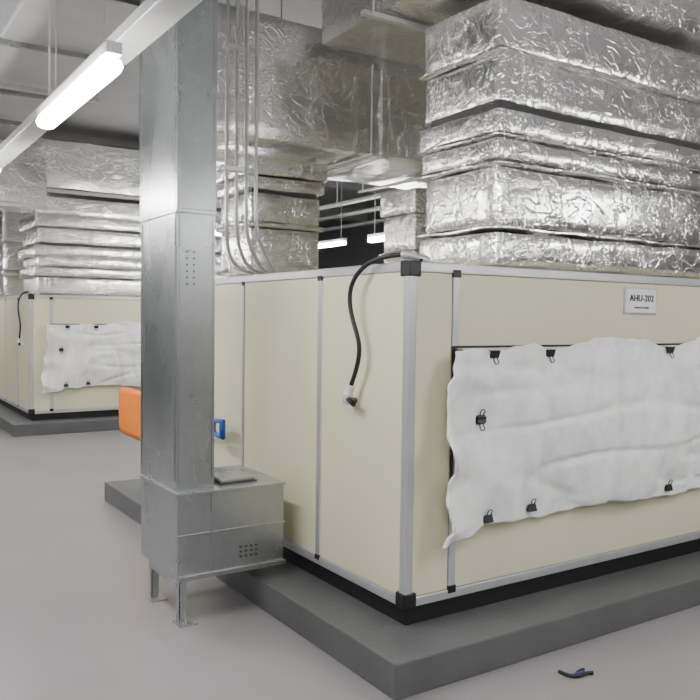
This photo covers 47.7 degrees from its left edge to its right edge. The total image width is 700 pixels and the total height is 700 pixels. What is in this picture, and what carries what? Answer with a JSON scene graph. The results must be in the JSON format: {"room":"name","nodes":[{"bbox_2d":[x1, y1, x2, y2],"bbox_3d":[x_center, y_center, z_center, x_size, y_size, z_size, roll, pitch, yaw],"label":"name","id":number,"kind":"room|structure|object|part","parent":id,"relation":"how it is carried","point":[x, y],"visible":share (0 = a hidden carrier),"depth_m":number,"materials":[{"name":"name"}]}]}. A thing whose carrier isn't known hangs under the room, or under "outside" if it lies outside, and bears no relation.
{"room":"plant room","nodes":[
{"label":"plant room","id":0,"kind":"room"},
{"bbox_2d":[0,291,140,420],"bbox_3d":[-4.009,-0.017,14.276,4.291,1.910,4.215,-1,3,-33],"label":"air handling unit","id":1,"kind":"object","parent":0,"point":[62,356],"visible":0.46,"depth_m":11.95,"materials":[{"name":"beige metal"}]},
{"bbox_2d":[0,212,25,296],"bbox_3d":[-5.971,-1.786,14.341,0.759,1.688,0.706,-1,3,-33],"label":"duct","id":2,"kind":"object","parent":1,"relation":"on","point":[11,238],"visible":0.38,"depth_m":13.98,"materials":[{"name":"metal"}]},
{"bbox_3d":[-4.029,0.884,14.398,4.140,0.100,3.990,-1,3,-33],"label":"rail","id":3,"kind":"part","parent":1,"relation":"part of","materials":[{"name":"metal"}]},
{"bbox_2d":[19,196,222,296],"bbox_3d":[-3.723,-1.621,13.159,3.162,1.510,1.231,-1,3,-33],"label":"duct","id":4,"kind":"object","parent":1,"relation":"on","point":[76,247],"visible":0.57,"depth_m":12.28,"materials":[{"name":"metal"}]},
{"bbox_2d":[39,0,379,209],"bbox_3d":[-1.208,-3.473,10.261,15.500,0.150,25.500,-1,3,-33],"label":"ceiling","id":5,"kind":"structure","parent":0,"point":[113,121],"depth_m":11.62,"materials":[{"name":"concrete"}]},
{"bbox_2d":[0,155,48,212],"bbox_3d":[-4.759,-2.470,8.541,2.702,1.778,1.027,-1,3,-33],"label":"duct","id":6,"kind":"object","parent":5,"relation":"hanging from","point":[22,180],"visible":0.92,"depth_m":8.81,"materials":[{"name":"metal"}]},
{"bbox_2d":[0,0,139,148],"bbox_3d":[-3.422,-2.803,7.906,1.100,1.028,7.070,-1,3,-33],"label":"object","id":7,"kind":"structure","parent":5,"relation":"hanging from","point":[24,47],"depth_m":5.87,"materials":[{"name":"metal"}]},
{"bbox_2d":[36,0,122,128],"bbox_3d":[-1.165,-2.075,3.336,0.090,2.058,1.160,-1,3,-33],"label":"light","id":8,"kind":"object","parent":5,"relation":"hanging from","point":[103,65],"visible":1,"depth_m":3.20,"materials":[{"name":"white plastic"}]},
{"bbox_3d":[-1.411,-2.146,3.710,0.010,1.953,0.010,-1,3,-33],"label":"suspension rod","id":9,"kind":"part","parent":8,"relation":"part of","materials":[{"name":"metal"}]},
{"bbox_2d":[36,56,122,128],"bbox_3d":[-1.177,-1.077,3.377,0.090,0.060,1.120,-1,3,-33],"label":"diffuser","id":10,"kind":"object","parent":8,"relation":"attached to","point":[101,70],"depth_m":3.22,"materials":[{"name":"white plastic"}]},
{"bbox_3d":[-0.918,-2.109,2.958,0.010,1.953,0.010,-1,3,-33],"label":"suspension rod","id":11,"kind":"part","parent":8,"relation":"part of","materials":[{"name":"metal"}]},
{"bbox_2d":[0,0,202,169],"bbox_3d":[-3.968,-2.400,7.909,0.130,1.848,18.500,-1,3,-33],"label":"cable tray","id":12,"kind":"object","parent":5,"relation":"hanging from","point":[151,19],"depth_m":3.16,"materials":[{"name":"metal"}]},
{"bbox_3d":[-1.588,-2.228,4.272,0.010,1.838,0.010,-1,3,-33],"label":"hanger rod","id":13,"kind":"part","parent":12,"relation":"part of","materials":[{"name":"metal"}]},
{"bbox_2d":[19,138,223,211],"bbox_3d":[-4.687,-2.946,12.398,7.600,1.138,1.437,-1,3,-33],"label":"duct","id":14,"kind":"object","parent":5,"relation":"hanging from","point":[73,170],"visible":0.32,"depth_m":12.13,"materials":[{"name":"metal"}]},
{"bbox_2d":[139,0,430,192],"bbox_3d":[0.463,-2.359,6.953,4.387,1.743,1.550,-1,3,-33],"label":"duct","id":15,"kind":"object","parent":5,"relation":"hanging from","point":[363,117],"visible":0.44,"depth_m":5.87,"materials":[{"name":"metal"}]},
{"bbox_3d":[0.163,-1.789,5.917,0.014,0.670,0.014,-1,3,-33],"label":"hanger rod","id":16,"kind":"part","parent":15,"relation":"part of","materials":[{"name":"metal"}]},
{"bbox_2d":[319,181,346,247],"bbox_3d":[-0.378,-2.585,12.941,0.090,1.798,1.160,-1,3,-33],"label":"light","id":17,"kind":"object","parent":5,"relation":"hanging from","point":[342,241],"visible":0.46,"depth_m":12.66,"materials":[{"name":"white plastic"}]},
{"bbox_2d":[319,241,345,247],"bbox_3d":[-0.388,-1.717,12.976,0.090,0.060,1.120,-1,3,-33],"label":"diffuser","id":18,"kind":"object","parent":17,"relation":"attached to","point":[322,244],"depth_m":12.81,"materials":[{"name":"white plastic"}]},
{"bbox_3d":[-0.131,-2.619,12.562,0.010,1.693,0.010,-1,3,-33],"label":"suspension rod","id":19,"kind":"part","parent":17,"relation":"part of","materials":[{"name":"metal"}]},
{"bbox_2d":[319,180,401,232],"bbox_3d":[-1.752,-2.959,17.047,1.880,0.840,13.200,-1,3,-33],"label":"pipes","id":20,"kind":"object","parent":5,"relation":"hanging from","point":[369,197],"visible":0.09,"depth_m":13.72,"materials":[{"name":"metal"}]},
{"bbox_2d":[367,186,383,242],"bbox_3d":[0.579,-2.371,9.929,0.090,1.958,1.160,-1,3,-33],"label":"light","id":21,"kind":"object","parent":5,"relation":"hanging from","point":[376,237],"visible":0.3,"depth_m":10.29,"materials":[{"name":"white plastic"}]},
{"bbox_2d":[368,236,383,242],"bbox_3d":[0.567,-1.423,9.967,0.090,0.060,1.120,-1,3,-33],"label":"diffuser","id":22,"kind":"object","parent":21,"relation":"attached to","point":[371,239],"depth_m":10.26,"materials":[{"name":"white plastic"}]},
{"bbox_2d":[322,0,699,66],"bbox_3d":[1.756,-2.640,5.927,3.919,1.068,1.777,-1,3,-33],"label":"duct","id":23,"kind":"object","parent":5,"relation":"hanging from","point":[395,30],"visible":0.21,"depth_m":5.22,"materials":[{"name":"metal"}]},
{"bbox_3d":[0.151,-2.618,4.912,0.014,1.068,0.014,-1,3,-33],"label":"hanger rod","id":24,"kind":"part","parent":23,"relation":"part of","materials":[{"name":"metal"}]},
{"bbox_2d":[0,428,699,699],"bbox_3d":[-1.266,1.347,10.457,15.500,0.100,25.500,-1,3,-33],"label":"floor","id":25,"kind":"structure","parent":0,"point":[78,622],"depth_m":4.31,"materials":[{"name":"grey concrete"}]},
{"bbox_2d":[0,404,119,436],"bbox_3d":[-3.958,1.020,14.403,4.880,0.170,4.590,-1,3,-33],"label":"concrete plinth","id":26,"kind":"object","parent":25,"relation":"on","point":[13,423],"visible":0.26,"depth_m":11.63,"materials":[{"name":"grey concrete"}]},
{"bbox_2d":[139,0,285,627],"bbox_3d":[-0.837,-0.814,4.790,0.690,4.688,0.728,-1,3,-33],"label":"duct","id":27,"kind":"object","parent":25,"relation":"on","point":[200,519],"visible":1,"depth_m":4.52,"materials":[{"name":"silver metal"}]},
{"bbox_3d":[-0.848,0.794,4.843,0.690,0.020,0.640,-1,3,-33],"label":"junction box lid","id":28,"kind":"part","parent":27,"relation":"part of","materials":[{"name":"silver metal"}]},
{"bbox_3d":[-0.728,0.767,4.813,0.220,0.020,0.220,-1,3,-33],"label":"plate","id":29,"kind":"part","parent":27,"relation":"part of","materials":[{"name":"silver metal"}]},
{"bbox_2d":[104,479,699,699],"bbox_3d":[0.993,1.387,6.836,4.880,0.170,4.590,-1,3,-33],"label":"concrete plinth","id":30,"kind":"object","parent":25,"relation":"on","point":[401,661],"visible":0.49,"depth_m":4.23,"materials":[{"name":"grey concrete"}]},
{"bbox_2d":[558,668,593,677],"bbox_3d":[1.111,1.581,3.877,0.168,0.023,0.080,0,2,-12],"label":"cable offcut","id":31,"kind":"object","parent":25,"relation":"on","point":[577,674],"visible":1,"depth_m":3.86,"materials":[{"name":"black plastic"}]},
{"bbox_2d":[317,211,384,268],"bbox_3d":[5.312,-1.144,14.641,0.150,4.700,25.500,-1,3,-33],"label":"wall","id":32,"kind":"structure","parent":0,"point":[357,251],"depth_m":22.55,"materials":[{"name":"grey paint"}]},
{"bbox_2d":[43,138,395,194],"bbox_3d":[-3.891,-3.472,14.366,15.500,0.250,0.300,-1,3,-33],"label":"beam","id":33,"kind":"structure","parent":32,"relation":"attached to","point":[330,184],"depth_m":16.76,"materials":[{"name":"concrete"}]},
{"bbox_2d":[319,207,367,221],"bbox_3d":[-6.080,-3.609,17.712,15.500,0.300,0.300,-1,3,-33],"label":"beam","id":34,"kind":"structure","parent":32,"relation":"attached to","point":[332,211],"depth_m":21.45,"materials":[{"name":"concrete"}]},
{"bbox_2d":[214,251,699,625],"bbox_3d":[0.952,0.351,6.696,4.291,1.910,4.247,-1,3,-33],"label":"air handling unit","id":35,"kind":"object","parent":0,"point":[443,439],"visible":0.98,"depth_m":4.47,"materials":[{"name":"beige metal"}]},
{"bbox_2d":[119,387,225,440],"bbox_3d":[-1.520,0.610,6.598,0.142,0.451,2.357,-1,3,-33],"label":"shovel","id":36,"kind":"object","parent":35,"relation":"attached to","point":[129,398],"visible":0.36,"depth_m":7.21,"materials":[{"name":"plastic"}]},
{"bbox_3d":[-1.908,0.584,7.112,0.016,0.451,1.070,-1,3,-33],"label":"blade","id":37,"kind":"part","parent":36,"relation":"part of","materials":[{"name":"orange plastic"}]},
{"bbox_2d":[221,0,279,274],"bbox_3d":[-0.661,-1.850,5.368,0.185,2.660,0.475,2,3,33],"label":"conduit","id":38,"kind":"object","parent":35,"relation":"on","point":[227,46],"visible":0.98,"depth_m":5.27,"materials":[{"name":"metal"}]},
{"bbox_2d":[216,154,327,276],"bbox_3d":[-0.635,-1.004,6.241,0.701,0.912,0.650,-1,3,-33],"label":"duct","id":39,"kind":"object","parent":35,"relation":"on","point":[288,190],"visible":0.73,"depth_m":6.01,"materials":[{"name":"metal"}]},
{"bbox_2d":[343,391,357,406],"bbox_3d":[0.018,0.267,4.295,0.097,0.094,0.137,-1,3,-33],"label":"connector","id":40,"kind":"object","parent":35,"relation":"on","point":[350,398],"depth_m":4.28,"materials":[{"name":"plastic"}]},
{"bbox_2d":[380,187,426,262],"bbox_3d":[0.728,-1.042,7.579,0.728,0.912,0.582,-1,3,-33],"label":"duct","id":41,"kind":"object","parent":35,"relation":"on","point":[404,211],"visible":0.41,"depth_m":7.31,"materials":[{"name":"metal"}]},
{"bbox_3d":[0.923,1.251,6.831,4.140,0.100,3.990,-1,3,-33],"label":"rail","id":42,"kind":"part","parent":35,"relation":"part of","materials":[{"name":"metal"}]},
{"bbox_2d":[417,0,699,278],"bbox_3d":[1.707,-1.286,5.511,2.574,1.590,0.775,-1,3,-33],"label":"duct","id":43,"kind":"object","parent":35,"relation":"on","point":[555,140],"visible":0.95,"depth_m":4.91,"materials":[{"name":"metal"}]},
{"bbox_3d":[1.462,0.400,4.709,2.200,0.845,0.040,-1,3,-33],"label":"filter opening frame","id":44,"kind":"part","parent":35,"relation":"part of","materials":[{"name":"metal"}]},
{"bbox_3d":[1.803,-0.305,4.911,0.290,0.145,0.014,-1,3,-33],"label":"label plate","id":45,"kind":"part","parent":35,"relation":"part of","materials":[{"name":"white plastic"}]}
]}

